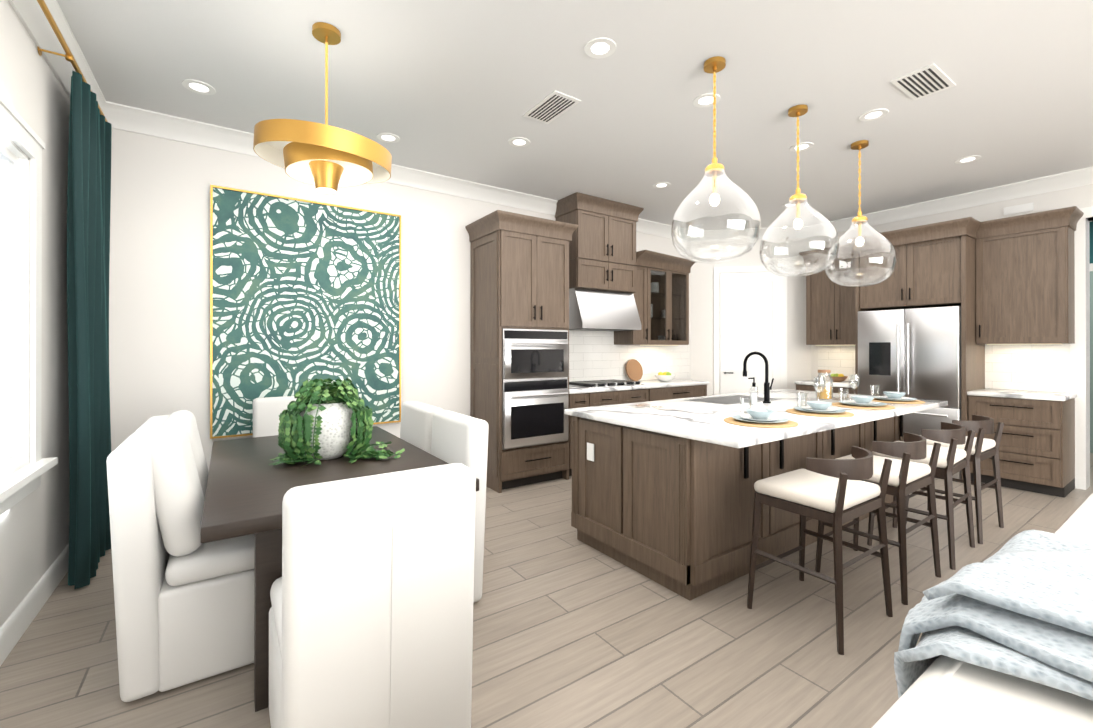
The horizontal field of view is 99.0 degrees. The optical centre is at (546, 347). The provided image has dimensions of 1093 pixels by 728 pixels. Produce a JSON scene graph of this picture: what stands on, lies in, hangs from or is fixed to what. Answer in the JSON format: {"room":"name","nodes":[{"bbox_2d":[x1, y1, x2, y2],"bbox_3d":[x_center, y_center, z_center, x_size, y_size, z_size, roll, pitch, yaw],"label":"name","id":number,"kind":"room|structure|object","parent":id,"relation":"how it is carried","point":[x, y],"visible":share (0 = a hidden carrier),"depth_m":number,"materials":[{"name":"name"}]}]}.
{"room":"dining room and kitchen","nodes":[
{"label":"dining room and kitchen","id":0,"kind":"room"},
{"bbox_2d":[0,453,1092,727],"bbox_3d":[3.555,1.408,2.307,10.500,0.100,9.550,0,0,-34],"label":"floor","id":1,"kind":"structure","parent":0,"point":[570,631],"depth_m":2.15,"materials":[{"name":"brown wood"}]},
{"bbox_2d":[134,410,208,499],"bbox_3d":[-1.850,0.857,2.638,0.672,0.990,0.546,0,0,-34],"label":"dining chair","id":2,"kind":"object","parent":1,"relation":"on","point":[186,419],"visible":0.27,"depth_m":2.44,"materials":[{"name":"white fabric"}]},
{"bbox_2d":[106,424,253,701],"bbox_3d":[-1.505,0.856,2.135,0.672,0.990,0.546,0,0,-34],"label":"dining chair","id":3,"kind":"object","parent":1,"relation":"on","point":[184,604],"visible":0.79,"depth_m":1.85,"materials":[{"name":"white fabric"}]},
{"bbox_2d":[253,396,296,436],"bbox_3d":[-1.879,0.872,3.520,0.546,0.964,0.672,0,0,-34],"label":"dining chair","id":4,"kind":"object","parent":1,"relation":"on","point":[267,411],"visible":0.15,"depth_m":3.59,"materials":[{"name":"white fabric"}]},
{"bbox_2d":[200,426,478,711],"bbox_3d":[-1.218,0.979,2.555,1.020,0.760,1.750,0,0,-34],"label":"dining table","id":5,"kind":"object","parent":1,"relation":"on","point":[248,487],"visible":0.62,"depth_m":1.98,"materials":[{"name":"brown wood"}]},
{"bbox_2d":[269,378,404,466],"bbox_3d":[-1.159,0.383,2.575,0.658,0.430,0.573,0,0,-34],"label":"potted plant","id":6,"kind":"object","parent":5,"relation":"on","point":[319,419],"visible":1,"depth_m":2.44,"materials":[{"name":"green plant"}]},
{"bbox_2d":[269,463,475,727],"bbox_3d":[-0.630,0.869,1.625,0.546,0.964,0.672,0,0,-34],"label":"dining chair","id":7,"kind":"object","parent":1,"relation":"on","point":[371,609],"visible":1,"depth_m":1.35,"materials":[{"name":"white fabric"}]},
{"bbox_2d":[400,401,442,453],"bbox_3d":[-1.079,0.871,3.050,0.672,0.964,0.546,0,0,-34],"label":"dining chair","id":8,"kind":"object","parent":1,"relation":"on","point":[416,424],"visible":0.17,"depth_m":3.08,"materials":[{"name":"white fabric"}]},
{"bbox_2d":[431,410,488,602],"bbox_3d":[-0.729,0.870,2.538,0.672,0.964,0.546,0,0,-34],"label":"dining chair","id":9,"kind":"object","parent":1,"relation":"on","point":[460,438],"visible":0.23,"depth_m":2.48,"materials":[{"name":"white fabric"}]},
{"bbox_2d":[486,436,571,492],"bbox_3d":[-0.274,1.164,4.840,0.792,0.398,0.639,0,0,-34],"label":"base cabinet","id":10,"kind":"object","parent":1,"relation":"on","point":[510,468],"depth_m":4.54,"materials":[{"name":"brown wood"}]},
{"bbox_2d":[568,392,596,439],"bbox_3d":[0.199,0.923,5.177,0.339,0.880,0.619,0,0,-34],"label":"base cabinet","id":11,"kind":"object","parent":1,"relation":"on","point":[583,399],"depth_m":4.91,"materials":[{"name":"brown wood"}]},
{"bbox_2d":[597,388,648,405],"bbox_3d":[0.628,0.924,5.470,0.980,0.880,0.619,0,0,-34],"label":"base cabinet","id":12,"kind":"object","parent":1,"relation":"on","point":[638,394],"depth_m":5.26,"materials":[{"name":"brown wood"}]},
{"bbox_2d":[649,384,707,400],"bbox_3d":[1.453,0.925,6.035,1.160,0.880,0.619,0,0,-34],"label":"base cabinet","id":13,"kind":"object","parent":1,"relation":"on","point":[694,390],"depth_m":5.79,"materials":[{"name":"brown wood"}]},
{"bbox_2d":[568,380,708,395],"bbox_3d":[1.008,0.464,5.722,2.289,0.039,0.635,0,0,-34],"label":"countertop","id":14,"kind":"structure","parent":13,"relation":"on","point":[572,391],"depth_m":5.51,"materials":[{"name":"white stone"}]},
{"bbox_2d":[569,379,643,387],"bbox_3d":[0.665,0.421,5.478,0.850,0.044,0.500,0,0,-34],"label":"cooktop","id":15,"kind":"object","parent":14,"relation":"in","point":[600,383],"visible":0.96,"depth_m":5.34,"materials":[{"name":"silver metal"}]},
{"bbox_2d":[626,359,675,381],"bbox_3d":[1.375,0.299,6.066,0.635,0.289,0.394,0,0,-34],"label":"cutting board","id":16,"kind":"object","parent":14,"relation":"on","point":[634,370],"visible":0.98,"depth_m":6.07,"materials":[{"name":"brown wood"}]},
{"bbox_2d":[571,409,928,600],"bbox_3d":[1.701,0.920,3.572,2.833,0.880,1.270,0,0,-34],"label":"kitchen island","id":17,"kind":"object","parent":1,"relation":"on","point":[663,492],"depth_m":2.78,"materials":[{"name":"brown wood"}]},
{"bbox_2d":[564,389,947,448],"bbox_3d":[1.712,0.460,3.586,2.900,0.040,1.380,0,0,-34],"label":"island countertop","id":18,"kind":"structure","parent":17,"relation":"on","point":[693,418],"depth_m":3.02,"materials":[{"name":"white stone"}]},
{"bbox_2d":[748,377,757,404],"bbox_3d":[1.582,0.335,3.581,0.055,0.210,0.074,0,0,-34],"label":"soap dispenser","id":19,"kind":"object","parent":18,"relation":"on","point":[754,399],"visible":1,"depth_m":3.56,"materials":[{"name":"clear glass"}]},
{"bbox_2d":[743,351,773,402],"bbox_3d":[1.720,0.237,3.796,0.111,0.408,0.237,0,0,-34],"label":"faucet","id":20,"kind":"object","parent":18,"relation":"on","point":[767,387],"visible":1,"depth_m":3.71,"materials":[{"name":"black metal"}]},
{"bbox_2d":[723,398,798,427],"bbox_3d":[1.238,0.384,2.744,0.406,0.110,0.436,0,0,-34],"label":"place setting","id":21,"kind":"object","parent":18,"relation":"on","point":[757,417],"visible":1,"depth_m":2.68,"materials":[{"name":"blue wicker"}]},
{"bbox_2d":[786,392,854,416],"bbox_3d":[1.815,0.384,3.139,0.406,0.110,0.436,0,0,-34],"label":"place setting","id":22,"kind":"object","parent":18,"relation":"on","point":[819,408],"visible":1,"depth_m":3.08,"materials":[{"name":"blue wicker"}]},
{"bbox_2d":[815,370,832,399],"bbox_3d":[2.359,0.316,3.969,0.130,0.250,0.130,0,0,-34],"label":"glass jar","id":23,"kind":"object","parent":18,"relation":"on","point":[826,393],"visible":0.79,"depth_m":3.93,"materials":[{"name":"clear glass"}]},
{"bbox_2d":[813,377,894,409],"bbox_3d":[2.342,0.335,3.521,0.406,0.210,0.470,0,0,-34],"label":"place setting","id":24,"kind":"object","parent":18,"relation":"on","point":[861,402],"visible":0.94,"depth_m":3.46,"materials":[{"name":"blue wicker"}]},
{"bbox_2d":[849,375,925,403],"bbox_3d":[2.829,0.336,3.854,0.406,0.210,0.470,0,0,-34],"label":"place setting","id":25,"kind":"object","parent":18,"relation":"on","point":[895,397],"visible":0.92,"depth_m":3.79,"materials":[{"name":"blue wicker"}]},
{"bbox_2d":[747,446,892,654],"bbox_3d":[1.398,0.941,2.397,0.551,0.836,0.478,0,0,-34],"label":"bar stool","id":26,"kind":"object","parent":1,"relation":"on","point":[836,493],"visible":1,"depth_m":2.29,"materials":[{"name":"brown wood"}]},
{"bbox_2d":[796,386,857,393],"bbox_3d":[3.731,0.925,6.015,0.619,0.880,0.730,0,0,-34],"label":"base cabinet","id":27,"kind":"object","parent":1,"relation":"on","point":[805,388],"depth_m":5.72,"materials":[{"name":"brown wood"}]},
{"bbox_2d":[795,378,857,389],"bbox_3d":[3.724,0.464,6.012,0.635,0.039,0.729,0,0,-34],"label":"countertop","id":28,"kind":"structure","parent":27,"relation":"on","point":[809,382],"depth_m":5.91,"materials":[{"name":"white stone"}]},
{"bbox_2d":[826,373,847,381],"bbox_3d":[3.724,0.389,5.993,0.250,0.109,0.250,0,0,-34],"label":"fruit bowl","id":29,"kind":"object","parent":28,"relation":"on","point":[836,377],"visible":0.94,"depth_m":5.93,"materials":[{"name":"brown wood"}]},
{"bbox_2d":[815,432,940,604],"bbox_3d":[1.984,0.942,2.798,0.552,0.836,0.479,0,0,-34],"label":"bar stool","id":30,"kind":"object","parent":1,"relation":"on","point":[907,476],"visible":0.62,"depth_m":2.62,"materials":[{"name":"brown wood"}]},
{"bbox_2d":[858,306,960,478],"bbox_3d":[4.148,0.465,5.253,0.731,1.773,0.916,0,0,-34],"label":"refrigerator","id":31,"kind":"object","parent":1,"relation":"on","point":[914,353],"visible":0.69,"depth_m":4.99,"materials":[{"name":"grey metal"}]},
{"bbox_2d":[867,422,974,569],"bbox_3d":[2.562,0.943,3.193,0.548,0.836,0.475,0,0,-38],"label":"bar stool","id":32,"kind":"object","parent":1,"relation":"on","point":[953,459],"visible":0.71,"depth_m":3.00,"materials":[{"name":"brown wood"}]},
{"bbox_2d":[905,415,1003,543],"bbox_3d":[3.098,0.943,3.560,0.550,0.836,0.477,0,0,-34],"label":"bar stool","id":33,"kind":"object","parent":1,"relation":"on","point":[983,448],"visible":0.62,"depth_m":3.37,"materials":[{"name":"brown wood"}]},
{"bbox_2d":[872,493,1092,727],"bbox_3d":[1.668,0.947,0.746,2.980,0.817,1.265,0,0,-34],"label":"sofa","id":34,"kind":"object","parent":1,"relation":"on","point":[942,691],"visible":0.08,"depth_m":0.71,"materials":[{"name":"white fabric"}]},
{"bbox_2d":[894,530,1092,700],"bbox_3d":[1.143,0.676,0.845,0.874,0.485,0.661,0,0,-34],"label":"throw blanket","id":35,"kind":"object","parent":34,"relation":"on","point":[1020,605],"visible":0.85,"depth_m":0.84,"materials":[{"name":"grey fabric"}]},
{"bbox_2d":[963,394,1074,497],"bbox_3d":[4.686,0.922,4.621,0.619,0.880,0.650,0,0,-34],"label":"base cabinet","id":36,"kind":"object","parent":1,"relation":"on","point":[1037,445],"depth_m":4.38,"materials":[{"name":"brown wood"}]},
{"bbox_2d":[967,386,1076,401],"bbox_3d":[4.684,0.462,4.611,0.635,0.039,0.664,0,0,-34],"label":"countertop","id":37,"kind":"structure","parent":36,"relation":"on","point":[1051,395],"depth_m":4.48,"materials":[{"name":"white stone"}]},
{"bbox_2d":[0,0,1092,627],"bbox_3d":[3.555,-0.167,2.310,10.500,3.050,9.550,0,0,-34],"label":"wall","id":38,"kind":"structure","parent":0,"point":[160,282],"depth_m":3.52,"materials":[{"name":"white paint"}]},
{"bbox_2d":[0,93,57,514],"bbox_3d":[-2.040,-0.176,1.510,0.190,1.775,2.190,0,0,-34],"label":"window","id":39,"kind":"structure","parent":38,"relation":"in","point":[11,153],"depth_m":2.28,"materials":[{"name":"white"}]},
{"bbox_2d":[0,544,68,665],"bbox_3d":[-0.604,1.283,-0.540,0.016,0.140,9.148,0,0,-34],"label":"baseboard","id":40,"kind":"structure","parent":38,"relation":"attached to","point":[16,624],"depth_m":2.31,"materials":[{"name":"white"}]},
{"bbox_2d":[37,0,107,121],"bbox_3d":[-2.118,-1.558,1.785,0.134,0.063,3.452,0,0,-34],"label":"curtain rod","id":41,"kind":"object","parent":38,"relation":"attached to","point":[68,56],"visible":0.73,"depth_m":2.42,"materials":[{"name":"gold metal"}]},
{"bbox_2d":[67,71,111,588],"bbox_3d":[-2.830,-0.096,2.902,0.128,2.880,0.746,0,0,-34],"label":"curtain","id":42,"kind":"object","parent":41,"relation":"hanging from","point":[89,200],"visible":0.98,"depth_m":2.71,"materials":[{"name":"teal fabric"}]},
{"bbox_2d":[210,185,400,438],"bbox_3d":[-1.994,-0.274,4.026,1.468,1.958,0.041,0,0,-34],"label":"painting","id":43,"kind":"object","parent":38,"relation":"attached to","point":[301,291],"visible":0.88,"depth_m":3.94,"materials":[{"name":"fabric"}]},
{"bbox_2d":[465,210,580,331],"bbox_3d":[-0.258,-0.718,4.820,0.936,1.078,0.697,0,0,-34],"label":"upper cabinet","id":44,"kind":"object","parent":38,"relation":"attached to","point":[528,272],"depth_m":4.58,"materials":[{"name":"brown wood"}]},
{"bbox_2d":[502,329,567,449],"bbox_3d":[-0.235,0.393,4.785,0.754,1.136,0.658,0,0,-34],"label":"wall oven","id":45,"kind":"object","parent":44,"relation":"in","point":[534,384],"visible":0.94,"depth_m":4.53,"materials":[{"name":"silver metal"}]},
{"bbox_2d":[8,0,1092,241],"bbox_3d":[2.524,-1.625,1.607,7.598,0.135,9.148,0,0,-34],"label":"crown molding","id":46,"kind":"structure","parent":38,"relation":"attached to","point":[118,116],"depth_m":4.48,"materials":[{"name":"white wood"}]},
{"bbox_2d":[555,192,643,267],"bbox_3d":[0.617,-1.336,5.553,1.026,0.696,0.477,0,0,-34],"label":"upper cabinet","id":47,"kind":"object","parent":38,"relation":"attached to","point":[608,227],"depth_m":5.37,"materials":[{"name":"brown wood"}]},
{"bbox_2d":[581,260,636,292],"bbox_3d":[0.600,-0.859,5.576,0.910,0.386,0.419,0,0,-34],"label":"upper cabinet","id":48,"kind":"object","parent":38,"relation":"attached to","point":[595,275],"depth_m":5.39,"materials":[{"name":"brown wood"}]},
{"bbox_2d":[569,288,640,330],"bbox_3d":[0.626,-0.433,5.537,0.902,0.458,0.489,0,0,-34],"label":"range hood","id":49,"kind":"object","parent":48,"relation":"attached to","point":[595,310],"visible":0.87,"depth_m":5.33,"materials":[{"name":"silver metal"}]},
{"bbox_2d":[613,250,664,343],"bbox_3d":[1.142,-0.600,5.871,0.314,1.130,0.542,0,0,-34],"label":"upper cabinet","id":50,"kind":"object","parent":38,"relation":"attached to","point":[649,297],"depth_m":5.88,"materials":[{"name":"brown wood"}]},
{"bbox_2d":[657,254,694,347],"bbox_3d":[1.554,-0.600,6.154,0.918,1.130,0.542,0,0,-34],"label":"upper cabinet","id":51,"kind":"object","parent":38,"relation":"attached to","point":[677,269],"depth_m":6.21,"materials":[{"name":"brown wood"}]},
{"bbox_2d":[714,265,786,394],"bbox_3d":[2.924,0.099,6.714,0.990,2.535,0.020,0,0,11],"label":"door frame","id":52,"kind":"structure","parent":38,"relation":"attached to","point":[719,270],"depth_m":6.73,"materials":[{"name":"white wood"}]},
{"bbox_2d":[720,272,780,394],"bbox_3d":[2.921,0.140,6.703,0.605,2.428,0.604,0,0,-34],"label":"pantry door","id":53,"kind":"structure","parent":38,"relation":"in","point":[750,312],"depth_m":6.70,"materials":[{"name":"white wood"}]},
{"bbox_2d":[799,206,1083,345],"bbox_3d":[4.148,-0.661,5.304,0.738,1.250,2.496,0,0,-34],"label":"cabinet","id":54,"kind":"object","parent":38,"relation":"attached to","point":[1007,284],"depth_m":4.79,"materials":[{"name":"brown wood"}]},
{"bbox_2d":[1004,202,1033,214],"bbox_3d":[4.902,-1.436,4.847,0.010,0.082,0.215,0,0,-34],"label":"air vent","id":55,"kind":"object","parent":38,"relation":"attached to","point":[1029,206],"depth_m":4.84,"materials":[{"name":"white plastic"}]},
{"bbox_2d":[1070,206,1092,488],"bbox_3d":[5.587,0.011,4.034,0.230,2.700,1.400,0,0,-34],"label":"door frame","id":56,"kind":"structure","parent":38,"relation":"attached to","point":[1079,370],"depth_m":4.50,"materials":[{"name":"white wood"}]},
{"bbox_2d":[1090,263,1092,452],"bbox_3d":[7.113,0.140,5.987,0.066,2.450,1.100,0,0,-34],"label":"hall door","id":57,"kind":"structure","parent":38,"relation":"in","point":[1091,357],"depth_m":6.05,"materials":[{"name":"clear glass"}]},
{"bbox_2d":[57,0,1092,230],"bbox_3d":[3.555,-1.742,2.313,10.500,0.100,9.550,0,0,-34],"label":"ceiling","id":58,"kind":"structure","parent":0,"point":[458,89],"depth_m":3.02,"materials":[{"name":"white paint"}]},
{"bbox_2d":[181,79,215,94],"bbox_3d":[-2.255,-1.687,3.032,0.180,0.006,0.180,0,0,-34],"label":"recessed light","id":59,"kind":"object","parent":58,"relation":"in","point":[198,87],"visible":1,"depth_m":3.03,"materials":[{"name":"white plastic"}]},
{"bbox_2d":[253,22,391,193],"bbox_3d":[-1.176,-1.264,2.497,0.662,0.854,0.666,0,0,-34],"label":"dining pendant light","id":60,"kind":"object","parent":58,"relation":"hanging from","point":[325,158],"visible":1,"depth_m":2.42,"materials":[{"name":"gold metal"}]},
{"bbox_2d":[377,133,399,142],"bbox_3d":[-1.274,-1.686,3.760,0.180,0.006,0.180,0,0,-34],"label":"recessed light","id":61,"kind":"object","parent":58,"relation":"in","point":[388,137],"visible":1,"depth_m":3.75,"materials":[{"name":"white plastic"}]},
{"bbox_2d":[508,137,529,146],"bbox_3d":[-0.224,-1.686,3.839,0.180,0.006,0.180,0,0,-34],"label":"recessed light","id":62,"kind":"object","parent":58,"relation":"in","point":[519,142],"visible":1,"depth_m":3.84,"materials":[{"name":"white plastic"}]},
{"bbox_2d":[523,90,580,123],"bbox_3d":[0.031,-1.685,3.295,0.220,0.009,0.400,0,0,-34],"label":"ceiling vent","id":63,"kind":"object","parent":58,"relation":"in","point":[552,106],"visible":1,"depth_m":3.27,"materials":[{"name":"white metal"}]},
{"bbox_2d":[584,37,615,58],"bbox_3d":[0.303,-1.688,2.637,0.180,0.006,0.180,0,0,-34],"label":"recessed light","id":64,"kind":"object","parent":58,"relation":"in","point":[600,47],"visible":1,"depth_m":2.63,"materials":[{"name":"white plastic"}]},
{"bbox_2d":[653,182,670,187],"bbox_3d":[1.196,-1.684,4.853,0.180,0.006,0.180,0,0,-34],"label":"recessed light","id":65,"kind":"object","parent":58,"relation":"in","point":[661,185],"visible":1,"depth_m":4.85,"materials":[{"name":"white"}]},
{"bbox_2d":[693,93,719,107],"bbox_3d":[1.093,-1.687,3.192,0.180,0.006,0.180,0,0,-34],"label":"recessed light","id":66,"kind":"object","parent":58,"relation":"in","point":[704,100],"visible":0.83,"depth_m":3.19,"materials":[{"name":"white plastic"}]},
{"bbox_2d":[671,56,760,263],"bbox_3d":[0.998,-1.098,2.773,0.500,1.184,0.500,0,0,-34],"label":"pendant light","id":67,"kind":"object","parent":58,"relation":"hanging from","point":[714,66],"visible":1,"depth_m":2.75,"materials":[{"name":"clear glass"}]},
{"bbox_2d":[782,203,795,206],"bbox_3d":[2.878,-1.683,5.515,0.180,0.006,0.180,0,0,-34],"label":"recessed light","id":68,"kind":"object","parent":58,"relation":"in","point":[785,205],"visible":0.35,"depth_m":5.53,"materials":[{"name":"white"}]},
{"bbox_2d":[759,104,839,276],"bbox_3d":[1.782,-1.097,3.309,0.500,1.184,0.500,0,0,-34],"label":"pendant light","id":69,"kind":"object","parent":58,"relation":"hanging from","point":[798,198],"visible":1,"depth_m":3.29,"materials":[{"name":"clear glass"}]},
{"bbox_2d":[790,142,813,151],"bbox_3d":[2.147,-1.686,3.930,0.180,0.006,0.180,0,0,-34],"label":"recessed light","id":70,"kind":"object","parent":58,"relation":"in","point":[803,146],"visible":0.92,"depth_m":3.92,"materials":[{"name":"white"}]},
{"bbox_2d":[825,140,897,286],"bbox_3d":[2.591,-1.096,3.863,0.500,1.184,0.500,0,0,-34],"label":"pendant light","id":71,"kind":"object","parent":58,"relation":"hanging from","point":[859,220],"visible":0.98,"depth_m":3.84,"materials":[{"name":"clear glass"}]},
{"bbox_2d":[859,108,888,120],"bbox_3d":[2.376,-1.687,3.392,0.180,0.006,0.180,0,0,-34],"label":"recessed light","id":72,"kind":"object","parent":58,"relation":"in","point":[874,114],"visible":1,"depth_m":3.38,"materials":[{"name":"white plastic"}]},
{"bbox_2d":[890,63,955,100],"bbox_3d":[2.405,-1.686,2.981,0.400,0.009,0.220,0,0,-34],"label":"ceiling vent","id":73,"kind":"object","parent":58,"relation":"in","point":[930,79],"visible":0.98,"depth_m":2.97,"materials":[{"name":"white metal"}]},
{"bbox_2d":[955,155,980,163],"bbox_3d":[3.782,-1.685,4.195,0.180,0.006,0.180,0,0,-34],"label":"recessed light","id":74,"kind":"object","parent":58,"relation":"in","point":[967,159],"visible":0.98,"depth_m":4.19,"materials":[{"name":"white"}]}
]}

